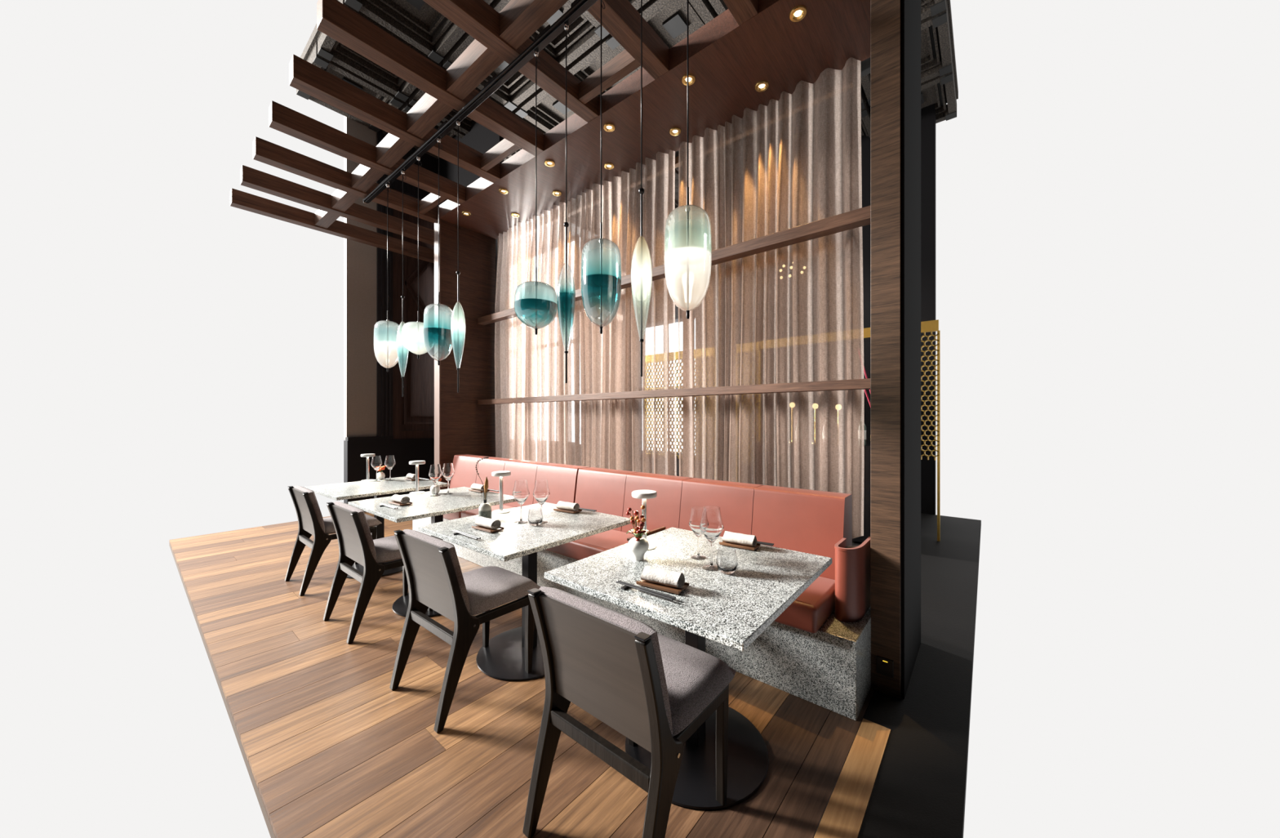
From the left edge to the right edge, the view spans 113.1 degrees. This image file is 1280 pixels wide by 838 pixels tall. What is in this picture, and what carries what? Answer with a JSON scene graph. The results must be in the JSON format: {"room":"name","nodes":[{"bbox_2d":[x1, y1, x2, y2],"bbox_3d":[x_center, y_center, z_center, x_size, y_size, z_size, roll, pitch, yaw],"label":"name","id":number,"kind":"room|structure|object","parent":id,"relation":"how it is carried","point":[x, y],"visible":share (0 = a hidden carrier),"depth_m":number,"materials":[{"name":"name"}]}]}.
{"room":"restaurant","nodes":[
{"label":"restaurant","id":0,"kind":"room"},
{"bbox_2d":[240,164,434,245],"bbox_3d":[-3.177,-2.388,5.016,0.118,0.155,2.280,0,0,39],"label":"ceiling beam","id":1,"kind":"structure","parent":0,"point":[250,177],"depth_m":4.60,"materials":[{"name":"brown wood"}]},
{"bbox_2d":[314,208,340,228],"bbox_3d":[-3.656,-2.393,4.945,0.532,0.143,0.120,0,0,39],"label":"ceiling beam","id":2,"kind":"structure","parent":1,"relation":"attached to","point":[322,219],"depth_m":4.96,"materials":[{"name":"brown wood"}]},
{"bbox_2d":[230,187,434,262],"bbox_3d":[-3.679,-2.388,5.429,0.118,0.155,2.280,0,0,39],"label":"ceiling beam","id":3,"kind":"structure","parent":2,"relation":"attached to","point":[240,199],"depth_m":5.19,"materials":[{"name":"brown wood"}]},
{"bbox_2d":[331,188,359,212],"bbox_3d":[-3.154,-2.393,4.532,0.532,0.143,0.120,0,0,39],"label":"ceiling beam","id":4,"kind":"structure","parent":1,"relation":"attached to","point":[341,200],"depth_m":4.53,"materials":[{"name":"brown wood"}]},
{"bbox_2d":[343,115,377,438],"bbox_3d":[-3.958,-2.015,5.989,0.120,4.570,0.370,0,0,39],"label":"wall","id":5,"kind":"structure","parent":0,"point":[360,260],"depth_m":5.93,"materials":[{"name":"grey paint"}]},
{"bbox_2d":[343,128,437,503],"bbox_3d":[-3.334,-1.490,6.705,0.175,5.620,2.270,0,0,39],"label":"wall","id":6,"kind":"structure","parent":0,"point":[384,257],"depth_m":6.14,"materials":[{"name":"paint"}]},
{"bbox_2d":[392,188,434,439],"bbox_3d":[-3.251,-1.550,6.811,0.130,3.700,1.400,0,0,39],"label":"wall panel","id":7,"kind":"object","parent":6,"relation":"in","point":[413,413],"depth_m":6.47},
{"bbox_2d":[440,218,495,489],"bbox_3d":[-2.126,-0.570,5.195,0.120,3.780,0.710,0,0,39],"label":"wall","id":8,"kind":"structure","parent":0,"point":[467,426],"depth_m":5.14,"materials":[{"name":"brown wood"}]},
{"bbox_2d":[253,136,438,222],"bbox_3d":[-2.675,-2.388,4.604,0.118,0.155,2.280,0,0,39],"label":"ceiling beam","id":9,"kind":"structure","parent":8,"relation":"attached to","point":[264,151],"depth_m":4.08,"materials":[{"name":"brown wood"}]},
{"bbox_2d":[351,164,384,191],"bbox_3d":[-2.650,-2.393,4.118,0.537,0.143,0.120,0,0,39],"label":"ceiling beam","id":10,"kind":"structure","parent":9,"relation":"attached to","point":[363,177],"depth_m":4.11,"materials":[{"name":"brown wood"}]},
{"bbox_2d":[434,217,440,489],"bbox_3d":[-2.356,-0.495,4.915,0.128,3.630,0.014,0,0,39],"label":"trim","id":11,"kind":"structure","parent":8,"relation":"attached to","point":[437,367],"depth_m":4.90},
{"bbox_2d":[477,205,870,324],"bbox_3d":[-0.268,-1.214,3.863,4.443,0.075,0.090,0,0,39],"label":"wooden beam","id":12,"kind":"structure","parent":8,"relation":"attached to","point":[860,217],"depth_m":2.86,"materials":[{"name":"brown wood"}]},
{"bbox_2d":[477,377,870,404],"bbox_3d":[-0.268,-0.209,3.863,4.443,0.058,0.090,0,0,39],"label":"wooden beam","id":13,"kind":"structure","parent":8,"relation":"attached to","point":[854,384],"depth_m":3.16,"materials":[{"name":"brown wood"}]},
{"bbox_2d":[437,120,504,289],"bbox_3d":[-2.524,-1.490,6.195,1.764,5.620,0.070,0,0,39],"label":"wall partition","id":14,"kind":"structure","parent":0,"point":[480,138],"depth_m":6.05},
{"bbox_2d":[168,511,890,837],"bbox_3d":[-1.574,1.330,3.687,6.488,0.060,3.100,0,0,39],"label":"floor","id":15,"kind":"structure","parent":0,"point":[331,750],"depth_m":1.75,"materials":[{"name":"brown wood"}]},
{"bbox_2d":[284,484,382,595],"bbox_3d":[-2.498,0.918,3.466,0.485,0.764,0.559,0,0,39],"label":"dining chair","id":16,"kind":"object","parent":15,"relation":"on","point":[311,522],"visible":0.79,"depth_m":3.26,"materials":[{"name":"fabric"}]},
{"bbox_2d":[293,484,324,532],"bbox_3d":[-2.607,0.708,3.333,0.466,0.344,0.118,0,0,39],"label":"chair back","id":17,"kind":"object","parent":16,"relation":"on","point":[310,519],"depth_m":3.24,"materials":[{"name":"fabric"}]},
{"bbox_2d":[323,513,382,533],"bbox_3d":[-2.453,0.859,3.521,0.464,0.073,0.416,0,0,39],"label":"seat cushion","id":18,"kind":"object","parent":16,"relation":"on","point":[328,526],"depth_m":3.46,"materials":[{"name":"fabric"}]},
{"bbox_2d":[305,475,449,577],"bbox_3d":[-2.293,0.940,3.716,0.808,0.720,0.860,0,0,39],"label":"dining table","id":19,"kind":"object","parent":15,"relation":"on","point":[349,490],"visible":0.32,"depth_m":3.60,"materials":[{"name":"stone"}]},
{"bbox_2d":[370,455,382,481],"bbox_3d":[-2.454,0.462,3.939,0.094,0.236,0.094,0,0,39],"label":"wine glass","id":20,"kind":"object","parent":19,"relation":"on","point":[376,462],"visible":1,"depth_m":3.91,"materials":[{"name":"clear glass"}]},
{"bbox_2d":[370,455,382,470],"bbox_3d":[-2.454,0.412,3.939,0.094,0.136,0.094,0,0,39],"label":"bowl","id":21,"kind":"object","parent":20,"relation":"on","point":[376,462],"depth_m":3.91,"materials":[{"name":"clear glass"}]},
{"bbox_2d":[384,454,395,480],"bbox_3d":[-2.353,0.462,3.981,0.094,0.236,0.094,0,0,39],"label":"wine glass","id":22,"kind":"object","parent":19,"relation":"on","point":[389,462],"visible":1,"depth_m":3.96,"materials":[{"name":"clear glass"}]},
{"bbox_2d":[384,454,395,470],"bbox_3d":[-2.353,0.412,3.981,0.094,0.136,0.094,0,0,39],"label":"bowl","id":23,"kind":"object","parent":22,"relation":"on","point":[389,462],"depth_m":3.95,"materials":[{"name":"clear glass"}]},
{"bbox_2d":[323,501,432,644],"bbox_3d":[-1.692,0.918,2.804,0.485,0.764,0.559,0,0,39],"label":"dining chair","id":24,"kind":"object","parent":15,"relation":"on","point":[356,543],"visible":0.83,"depth_m":2.62,"materials":[{"name":"fabric"}]},
{"bbox_2d":[333,501,376,560],"bbox_3d":[-1.800,0.708,2.670,0.466,0.344,0.118,0,0,39],"label":"chair back","id":25,"kind":"object","parent":24,"relation":"on","point":[355,540],"depth_m":2.60,"materials":[{"name":"fabric"}]},
{"bbox_2d":[373,535,401,563],"bbox_3d":[-1.647,0.859,2.860,0.464,0.073,0.416,0,0,39],"label":"seat cushion","id":26,"kind":"object","parent":24,"relation":"on","point":[387,549],"depth_m":2.67,"materials":[{"name":"fabric"}]},
{"bbox_2d":[347,486,516,616],"bbox_3d":[-1.461,0.940,3.043,0.808,0.720,0.860,0,0,39],"label":"dining table","id":27,"kind":"object","parent":15,"relation":"on","point":[423,505],"visible":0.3,"depth_m":2.90,"materials":[{"name":"stone"}]},
{"bbox_2d":[408,460,425,493],"bbox_3d":[-1.740,0.454,3.303,0.114,0.252,0.114,0,0,39],"label":"table lamp","id":28,"kind":"object","parent":27,"relation":"on","point":[416,463],"visible":1,"depth_m":3.29,"materials":[{"name":"metal"}]},
{"bbox_2d":[428,463,442,496],"bbox_3d":[-1.546,0.462,3.193,0.094,0.236,0.094,0,0,39],"label":"wine glass","id":29,"kind":"object","parent":27,"relation":"on","point":[435,473],"visible":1,"depth_m":3.17,"materials":[{"name":"clear glass"}]},
{"bbox_2d":[428,463,442,482],"bbox_3d":[-1.546,0.412,3.193,0.094,0.136,0.094,0,0,39],"label":"bowl","id":30,"kind":"object","parent":29,"relation":"on","point":[435,473],"depth_m":3.16,"materials":[{"name":"clear glass"}]},
{"bbox_2d":[441,462,454,494],"bbox_3d":[-1.488,0.462,3.280,0.094,0.236,0.094,0,0,39],"label":"wine glass","id":31,"kind":"object","parent":27,"relation":"on","point":[448,471],"visible":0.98,"depth_m":3.25,"materials":[{"name":"clear glass"}]},
{"bbox_2d":[441,462,454,480],"bbox_3d":[-1.488,0.412,3.280,0.094,0.136,0.094,0,0,39],"label":"bowl","id":32,"kind":"object","parent":31,"relation":"on","point":[448,471],"depth_m":3.25,"materials":[{"name":"clear glass"}]},
{"bbox_2d":[389,528,540,733],"bbox_3d":[-0.850,0.918,2.112,0.485,0.764,0.559,0,0,38],"label":"dining chair","id":33,"kind":"object","parent":15,"relation":"on","point":[436,580],"visible":0.99,"depth_m":1.98,"materials":[{"name":"fabric"}]},
{"bbox_2d":[402,528,470,613],"bbox_3d":[-0.956,0.708,1.977,0.466,0.344,0.118,0,0,38],"label":"cushion","id":34,"kind":"object","parent":33,"relation":"on","point":[439,584],"depth_m":1.92,"materials":[{"name":"fabric"}]},
{"bbox_2d":[462,565,540,615],"bbox_3d":[-0.805,0.859,2.168,0.464,0.073,0.416,0,0,38],"label":"seat cushion","id":35,"kind":"object","parent":33,"relation":"on","point":[489,587],"depth_m":2.08,"materials":[{"name":"fabric"}]},
{"bbox_2d":[443,453,587,519],"bbox_3d":[-1.432,0.685,4.079,2.088,0.544,0.626,0,0,39],"label":"bench","id":36,"kind":"object","parent":15,"relation":"on","point":[562,478],"visible":0.41,"depth_m":4.02,"materials":[{"name":"leather"}]},
{"bbox_2d":[461,504,515,517],"bbox_3d":[-1.097,0.894,3.668,1.048,0.125,0.415,0,0,39],"label":"seat cushion","id":37,"kind":"object","parent":36,"relation":"on","point":[475,511],"depth_m":3.86,"materials":[{"name":"leather"}]},
{"bbox_2d":[417,502,631,680],"bbox_3d":[-0.620,0.940,2.373,0.808,0.720,0.860,0,0,39],"label":"dining table","id":38,"kind":"object","parent":15,"relation":"on","point":[504,659],"visible":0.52,"depth_m":2.25,"materials":[{"name":"stone"}]},
{"bbox_2d":[478,495,491,518],"bbox_3d":[-0.888,0.500,2.425,0.070,0.160,0.070,0,0,39],"label":"bottle vase","id":39,"kind":"object","parent":38,"relation":"on","point":[485,508],"visible":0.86,"depth_m":2.40,"materials":[{"name":"grey ceramic"}]},
{"bbox_2d":[471,525,504,532],"bbox_3d":[-0.799,0.572,2.218,0.166,0.016,0.082,0,0,35],"label":"tray","id":40,"kind":"object","parent":38,"relation":"on","point":[482,528],"visible":0.72,"depth_m":2.19,"materials":[{"name":"brown wood"}]},
{"bbox_2d":[475,515,501,528],"bbox_3d":[-0.798,0.545,2.218,0.148,0.049,0.062,0,0,35],"label":"rolled napkin","id":41,"kind":"object","parent":40,"relation":"on","point":[481,521],"visible":1,"depth_m":2.19,"materials":[{"name":"fabric"}]},
{"bbox_2d":[491,470,511,513],"bbox_3d":[-0.865,0.454,2.635,0.114,0.252,0.114,0,0,39],"label":"table lamp","id":42,"kind":"object","parent":38,"relation":"on","point":[500,473],"visible":1,"depth_m":2.62,"materials":[{"name":"metal"}]},
{"bbox_2d":[512,479,529,524],"bbox_3d":[-0.667,0.462,2.370,0.094,0.236,0.094,0,0,39],"label":"wine glass","id":43,"kind":"object","parent":38,"relation":"on","point":[521,492],"visible":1,"depth_m":2.34,"materials":[{"name":"clear glass"}]},
{"bbox_2d":[512,479,529,504],"bbox_3d":[-0.667,0.412,2.370,0.094,0.136,0.094,0,0,39],"label":"bowl","id":44,"kind":"object","parent":43,"relation":"on","point":[521,492],"depth_m":2.34,"materials":[{"name":"clear glass"}]},
{"bbox_2d":[528,507,542,525],"bbox_3d":[-0.573,0.536,2.313,0.080,0.085,0.080,0,0,39],"label":"water tumbler","id":45,"kind":"object","parent":38,"relation":"on","point":[535,514],"visible":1,"depth_m":2.28,"materials":[{"name":"clear glass"}]},
{"bbox_2d":[533,479,550,524],"bbox_3d":[-0.552,0.462,2.370,0.094,0.236,0.094,0,0,39],"label":"wine glass","id":46,"kind":"object","parent":38,"relation":"on","point":[541,492],"visible":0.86,"depth_m":2.34,"materials":[{"name":"clear glass"}]},
{"bbox_2d":[533,479,550,504],"bbox_3d":[-0.552,0.412,2.370,0.094,0.136,0.094,0,0,39],"label":"bowl","id":47,"kind":"object","parent":46,"relation":"on","point":[541,492],"depth_m":2.34,"materials":[{"name":"clear glass"}]},
{"bbox_2d":[522,586,735,837],"bbox_3d":[-0.008,0.918,1.392,0.485,0.764,0.559,0,0,39],"label":"dining chair","id":48,"kind":"object","parent":15,"relation":"on","point":[655,690],"visible":1,"depth_m":1.25,"materials":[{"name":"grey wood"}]},
{"bbox_2d":[538,586,672,735],"bbox_3d":[-0.117,0.708,1.260,0.466,0.344,0.118,0,0,39],"label":"backrest","id":49,"kind":"object","parent":48,"relation":"on","point":[589,654],"depth_m":1.21,"materials":[{"name":"fabric"}]},
{"bbox_2d":[657,632,735,736],"bbox_3d":[0.037,0.859,1.447,0.464,0.073,0.416,0,0,39],"label":"seat cushion","id":50,"kind":"object","parent":48,"relation":"on","point":[695,678],"depth_m":1.36,"materials":[{"name":"fabric"}]},
{"bbox_2d":[413,516,871,720],"bbox_3d":[-0.524,1.129,3.533,4.425,0.342,0.805,0,0,39],"label":"plinth","id":51,"kind":"object","parent":15,"relation":"on","point":[829,668],"visible":0.23,"depth_m":1.99,"materials":[{"name":"stone"}]},
{"bbox_2d":[544,527,831,808],"bbox_3d":[0.220,0.940,1.683,0.808,0.720,0.860,0,0,39],"label":"dining table","id":52,"kind":"object","parent":15,"relation":"on","point":[733,610],"visible":0.68,"depth_m":1.54,"materials":[{"name":"stone"}]},
{"bbox_2d":[627,537,648,560],"bbox_3d":[-0.006,0.535,1.746,0.089,0.090,0.089,0,0,39],"label":"vase","id":53,"kind":"object","parent":52,"relation":"on","point":[638,548],"visible":0.94,"depth_m":1.72,"materials":[{"name":"white ceramic"}]},
{"bbox_2d":[626,505,650,541],"bbox_3d":[-0.007,0.453,1.746,0.103,0.189,0.088,0,0,-14],"label":"sprig","id":54,"kind":"object","parent":53,"relation":"in","point":[638,531],"visible":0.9,"depth_m":1.74,"materials":[{"name":"red plant"}]},
{"bbox_2d":[631,489,657,550],"bbox_3d":[0.020,0.454,1.915,0.114,0.252,0.114,0,0,39],"label":"table lamp","id":55,"kind":"object","parent":52,"relation":"on","point":[643,495],"visible":0.74,"depth_m":1.90,"materials":[{"name":"metal"}]},
{"bbox_2d":[635,579,688,594],"bbox_3d":[0.078,0.572,1.462,0.166,0.016,0.082,0,0,31],"label":"tray","id":56,"kind":"object","parent":52,"relation":"on","point":[642,582],"visible":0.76,"depth_m":1.44,"materials":[{"name":"brown wood"}]},
{"bbox_2d":[640,564,684,587],"bbox_3d":[0.079,0.545,1.463,0.148,0.049,0.061,0,0,31],"label":"rolled napkin","id":57,"kind":"object","parent":56,"relation":"on","point":[670,578],"visible":1,"depth_m":1.44,"materials":[{"name":"fabric"}]},
{"bbox_2d":[688,506,706,559],"bbox_3d":[0.245,0.476,1.768,0.083,0.208,0.083,0,0,39],"label":"wine glass","id":58,"kind":"object","parent":52,"relation":"on","point":[695,516],"visible":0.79,"depth_m":1.75,"materials":[{"name":"clear glass"}]},
{"bbox_2d":[688,506,702,536],"bbox_3d":[0.245,0.432,1.768,0.083,0.120,0.083,0,0,39],"label":"bowl","id":59,"kind":"object","parent":58,"relation":"on","point":[695,516],"depth_m":1.74,"materials":[{"name":"clear glass"}]},
{"bbox_2d":[699,505,724,570],"bbox_3d":[0.279,0.462,1.645,0.094,0.236,0.094,0,0,39],"label":"wine glass","id":60,"kind":"object","parent":52,"relation":"on","point":[711,525],"visible":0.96,"depth_m":1.62,"materials":[{"name":"clear glass"}]},
{"bbox_2d":[699,505,724,542],"bbox_3d":[0.279,0.412,1.645,0.094,0.136,0.094,0,0,39],"label":"bowl","id":61,"kind":"object","parent":60,"relation":"on","point":[711,525],"depth_m":1.61,"materials":[{"name":"clear glass"}]},
{"bbox_2d":[715,546,737,573],"bbox_3d":[0.329,0.536,1.600,0.080,0.085,0.080,0,0,39],"label":"water tumbler","id":62,"kind":"object","parent":52,"relation":"on","point":[726,562],"visible":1,"depth_m":1.57,"materials":[{"name":"clear glass"}]},
{"bbox_2d":[719,541,759,550],"bbox_3d":[0.454,0.572,1.926,0.166,0.016,0.082,0,0,33],"label":"tray","id":63,"kind":"object","parent":52,"relation":"on","point":[723,543],"visible":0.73,"depth_m":1.90,"materials":[{"name":"brown wood"}]},
{"bbox_2d":[722,530,757,546],"bbox_3d":[0.454,0.545,1.927,0.148,0.049,0.062,0,0,33],"label":"rolled napkin","id":64,"kind":"object","parent":63,"relation":"on","point":[728,536],"visible":1,"depth_m":1.91,"materials":[{"name":"fabric"}]},
{"bbox_2d":[545,466,852,633],"bbox_3d":[0.181,0.685,2.754,2.057,0.544,0.626,0,0,39],"label":"bench","id":65,"kind":"object","parent":15,"relation":"on","point":[808,521],"visible":0.6,"depth_m":2.56,"materials":[{"name":"leather"}]},
{"bbox_2d":[545,528,634,559],"bbox_3d":[-0.319,0.894,3.028,0.936,0.125,0.415,0,0,39],"label":"seat cushion","id":66,"kind":"object","parent":65,"relation":"on","point":[578,549],"depth_m":2.88,"materials":[{"name":"leather"}]},
{"bbox_2d":[773,576,835,633],"bbox_3d":[0.552,0.894,2.312,0.918,0.125,0.415,0,0,39],"label":"seat cushion","id":67,"kind":"object","parent":65,"relation":"on","point":[814,606],"depth_m":1.94,"materials":[{"name":"leather"}]},
{"bbox_2d":[834,536,870,622],"bbox_3d":[1.063,0.784,2.109,0.115,0.345,0.311,0,0,39],"label":"banquette armrest","id":68,"kind":"object","parent":65,"relation":"attached to","point":[852,562],"visible":0.97,"depth_m":2.00,"materials":[{"name":"leather"}]},
{"bbox_2d":[296,0,958,213],"bbox_3d":[-0.085,-4.263,5.608,6.650,0.275,5.860,0,0,39],"label":"ceiling","id":69,"kind":"structure","parent":0,"point":[414,27],"depth_m":4.83,"materials":[{"name":"paint"}]},
{"bbox_2d":[439,0,870,239],"bbox_3d":[-0.369,-2.382,3.739,4.443,0.145,0.730,0,0,39],"label":"ceiling","id":70,"kind":"structure","parent":0,"point":[727,59],"depth_m":3.08,"materials":[{"name":"brown wood"}]},
{"bbox_2d":[268,100,465,204],"bbox_3d":[-2.394,-2.388,3.914,0.118,0.155,1.570,0,0,39],"label":"ceiling beam","id":71,"kind":"structure","parent":70,"relation":"attached to","point":[282,118],"depth_m":3.67,"materials":[{"name":"brown wood"}]},
{"bbox_2d":[418,192,445,213],"bbox_3d":[-2.260,-2.373,4.593,0.537,0.114,0.060,0,0,39],"label":"ceiling beam","id":72,"kind":"structure","parent":71,"relation":"attached to","point":[430,201],"depth_m":4.60,"materials":[{"name":"brown wood"}]},
{"bbox_2d":[288,53,500,182],"bbox_3d":[-1.888,-2.388,3.498,0.118,0.155,1.570,0,0,39],"label":"ceiling beam","id":73,"kind":"structure","parent":70,"relation":"attached to","point":[304,76],"depth_m":3.23,"materials":[{"name":"brown wood"}]},
{"bbox_2d":[376,133,414,168],"bbox_3d":[-2.144,-2.393,3.702,0.537,0.143,0.120,0,0,39],"label":"ceiling beam","id":74,"kind":"structure","parent":73,"relation":"attached to","point":[391,148],"depth_m":3.69,"materials":[{"name":"brown wood"}]},
{"bbox_2d":[406,92,453,138],"bbox_3d":[-1.634,-2.393,3.283,0.547,0.143,0.120,0,0,39],"label":"ceiling beam","id":75,"kind":"structure","parent":73,"relation":"attached to","point":[428,111],"depth_m":3.27,"materials":[{"name":"brown wood"}]},
{"bbox_2d":[316,0,543,155],"bbox_3d":[-1.374,-2.388,3.076,0.118,0.155,1.570,0,0,39],"label":"ceiling beam","id":76,"kind":"structure","parent":70,"relation":"attached to","point":[335,19],"depth_m":2.82,"materials":[{"name":"brown wood"}]},
{"bbox_2d":[446,39,504,100],"bbox_3d":[-1.120,-2.393,2.861,0.547,0.143,0.120,0,0,39],"label":"ceiling beam","id":77,"kind":"structure","parent":76,"relation":"attached to","point":[477,62],"depth_m":2.84,"materials":[{"name":"brown wood"}]},
{"bbox_2d":[480,138,519,171],"bbox_3d":[-1.244,-2.373,3.759,0.547,0.114,0.060,0,0,39],"label":"ceiling beam","id":78,"kind":"structure","parent":76,"relation":"attached to","point":[504,148],"depth_m":3.75,"materials":[{"name":"brown wood"}]},
{"bbox_2d":[423,0,598,122],"bbox_3d":[-0.860,-2.388,2.654,0.118,0.155,1.570,0,0,39],"label":"ceiling beam","id":79,"kind":"structure","parent":70,"relation":"attached to","point":[477,18],"depth_m":2.68,"materials":[{"name":"brown wood"}]},
{"bbox_2d":[578,48,640,103],"bbox_3d":[-0.218,-2.373,2.917,0.540,0.114,0.060,0,0,39],"label":"ceiling beam","id":80,"kind":"structure","parent":79,"relation":"attached to","point":[623,64],"depth_m":2.89,"materials":[{"name":"brown wood"}]},
{"bbox_2d":[494,149,676,475],"bbox_3d":[-0.793,-0.785,4.450,2.745,3.070,0.148,0,0,39],"label":"curtain","id":81,"kind":"object","parent":70,"relation":"hanging from","point":[629,434],"visible":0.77,"depth_m":4.15,"materials":[{"name":"fabric"}]},
{"bbox_2d":[586,0,668,79],"bbox_3d":[-0.351,-2.388,2.236,0.118,0.155,1.570,0,0,39],"label":"ceiling beam","id":82,"kind":"structure","parent":70,"relation":"attached to","point":[620,18],"depth_m":2.56,"materials":[{"name":"brown wood"}]},
{"bbox_2d":[362,0,597,204],"bbox_3d":[-1.279,-2.282,3.118,4.135,0.054,0.068,0,0,39],"label":"track","id":83,"kind":"object","parent":82,"relation":"attached to","point":[578,7],"visible":1,"depth_m":2.85,"materials":[{"name":"black metal"}]},
{"bbox_2d":[373,183,400,371],"bbox_3d":[-2.426,-1.353,4.066,0.230,1.805,0.230,0,0,39],"label":"pendant lamp","id":84,"kind":"object","parent":83,"relation":"hanging from","point":[383,345],"visible":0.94,"depth_m":3.98,"materials":[{"name":"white glass"}]},
{"bbox_2d":[395,169,408,396],"bbox_3d":[-2.158,-1.228,3.845,0.104,2.055,0.104,0,0,-20],"label":"pendant lamp","id":85,"kind":"object","parent":83,"relation":"hanging from","point":[401,349],"visible":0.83,"depth_m":3.84,"materials":[{"name":"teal glass"}]},
{"bbox_2d":[400,155,433,359],"bbox_3d":[-1.909,-1.386,3.641,0.260,1.740,0.260,0,0,39],"label":"pendant lamp","id":86,"kind":"object","parent":83,"relation":"hanging from","point":[412,332],"visible":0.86,"depth_m":3.55,"materials":[{"name":"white glass"}]},
{"bbox_2d":[423,137,453,364],"bbox_3d":[-1.620,-1.343,3.404,0.222,1.825,0.222,0,0,39],"label":"pendant lamp","id":87,"kind":"object","parent":83,"relation":"hanging from","point":[439,335],"visible":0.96,"depth_m":3.34,"materials":[{"name":"teal glass"}]},
{"bbox_2d":[450,120,465,392],"bbox_3d":[-1.379,-1.228,3.206,0.104,2.055,0.104,0,0,-20],"label":"pendant lamp","id":88,"kind":"object","parent":83,"relation":"hanging from","point":[458,319],"visible":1,"depth_m":3.19,"materials":[{"name":"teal glass"}]},
{"bbox_2d":[514,49,557,334],"bbox_3d":[-0.638,-1.386,2.597,0.260,1.740,0.260,0,0,39],"label":"pendant lamp","id":89,"kind":"object","parent":83,"relation":"hanging from","point":[535,300],"visible":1,"depth_m":2.53,"materials":[{"name":"teal glass"}]},
{"bbox_2d":[556,22,575,382],"bbox_3d":[-0.422,-1.230,2.420,0.104,2.051,0.104,0,0,-20],"label":"pendant lamp","id":90,"kind":"object","parent":83,"relation":"hanging from","point":[566,300],"visible":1,"depth_m":2.41,"materials":[{"name":"teal glass"}]},
{"bbox_2d":[581,0,621,333],"bbox_3d":[-0.206,-1.353,2.242,0.213,1.805,0.213,0,0,39],"label":"pendant lamp","id":91,"kind":"object","parent":83,"relation":"hanging from","point":[601,289],"visible":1,"depth_m":2.18,"materials":[{"name":"teal glass"}]},
{"bbox_2d":[631,0,652,376],"bbox_3d":[0.008,-1.232,2.067,0.104,2.049,0.104,0,0,-20],"label":"pendant lamp","id":92,"kind":"object","parent":83,"relation":"hanging from","point":[641,267],"visible":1,"depth_m":2.04,"materials":[{"name":"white glass"}]},
{"bbox_2d":[664,0,711,319],"bbox_3d":[0.215,-1.352,1.897,0.211,1.808,0.211,0,0,39],"label":"pendant lamp","id":93,"kind":"object","parent":83,"relation":"hanging from","point":[687,258],"visible":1,"depth_m":1.82,"materials":[{"name":"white glass"}]},
{"bbox_2d":[498,0,568,49],"bbox_3d":[-0.609,-2.393,2.441,0.540,0.143,0.120,0,0,39],"label":"ceiling beam","id":94,"kind":"structure","parent":82,"relation":"attached to","point":[518,20],"depth_m":2.48,"materials":[{"name":"brown wood"}]},
{"bbox_2d":[723,0,757,25],"bbox_3d":[0.129,-2.388,1.841,0.118,0.155,1.570,0,0,39],"label":"ceiling beam","id":95,"kind":"structure","parent":70,"relation":"attached to","point":[742,11],"depth_m":2.38,"materials":[{"name":"brown wood"}]},
{"bbox_2d":[678,57,864,538],"bbox_3d":[0.837,-0.785,3.110,1.434,3.070,0.151,0,0,39],"label":"curtain","id":96,"kind":"object","parent":70,"relation":"hanging from","point":[793,313],"visible":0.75,"depth_m":3.00,"materials":[{"name":"fabric"}]},
{"bbox_2d":[789,4,807,22],"bbox_3d":[0.899,-2.304,2.406,0.096,0.012,0.096,0,0,39],"label":"recessed light","id":97,"kind":"object","parent":70,"relation":"in","point":[797,12],"visible":1,"depth_m":2.40,"materials":[{"name":"gold metal"}]},
{"bbox_2d":[675,103,935,514],"bbox_3d":[0.791,-1.490,8.486,8.450,5.620,0.120,0,0,39],"label":"wall","id":98,"kind":"structure","parent":0,"point":[928,113],"depth_m":5.83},
{"bbox_2d":[675,318,679,454],"bbox_3d":[0.515,-0.625,8.591,1.390,2.710,0.070,0,0,39],"label":"window","id":99,"kind":"structure","parent":98,"relation":"in","point":[677,319],"depth_m":8.42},
{"bbox_2d":[870,0,901,698],"bbox_3d":[1.269,-0.573,2.135,0.125,3.785,0.330,0,0,39],"label":"pillar","id":100,"kind":"structure","parent":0,"point":[885,15],"depth_m":2.01,"materials":[{"name":"brown wood"}]},
{"bbox_2d":[876,655,893,677],"bbox_3d":[1.160,1.175,2.003,0.070,0.080,0.012,0,0,39],"label":"step light","id":101,"kind":"object","parent":100,"relation":"attached to","point":[885,666],"visible":1,"depth_m":2.00,"materials":[{"name":"black plastic"}]},
{"bbox_2d":[901,0,920,698],"bbox_3d":[1.428,-0.573,2.219,0.014,3.785,0.638,0,0,39],"label":"cladding","id":102,"kind":"object","parent":100,"relation":"attached to","point":[910,9],"visible":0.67,"depth_m":2.08,"materials":[{"name":"metal"}]},
{"bbox_2d":[852,512,981,837],"bbox_3d":[-0.334,1.332,4.998,6.740,0.056,6.700,0,0,39],"label":"floor","id":103,"kind":"structure","parent":0,"point":[919,789],"depth_m":1.90,"materials":[{"name":"tile"}]},
{"bbox_2d":[675,351,679,458],"bbox_3d":[0.599,0.122,6.626,1.350,2.355,0.040,0,0,39],"label":"screen","id":104,"kind":"object","parent":103,"relation":"on","point":[677,352],"visible":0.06,"depth_m":6.63,"materials":[{"name":"gold metal"}]},
{"bbox_2d":[852,444,870,542],"bbox_3d":[2.077,0.780,4.829,1.480,1.000,0.400,0,0,39],"label":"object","id":105,"kind":"structure","parent":103,"relation":"on","point":[867,447],"depth_m":4.36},
{"bbox_2d":[920,319,940,541],"bbox_3d":[3.082,0.122,4.586,0.284,2.355,0.040,0,0,39],"label":"screen","id":106,"kind":"object","parent":103,"relation":"on","point":[931,326],"visible":0.71,"depth_m":4.51,"materials":[{"name":"gold metal"}]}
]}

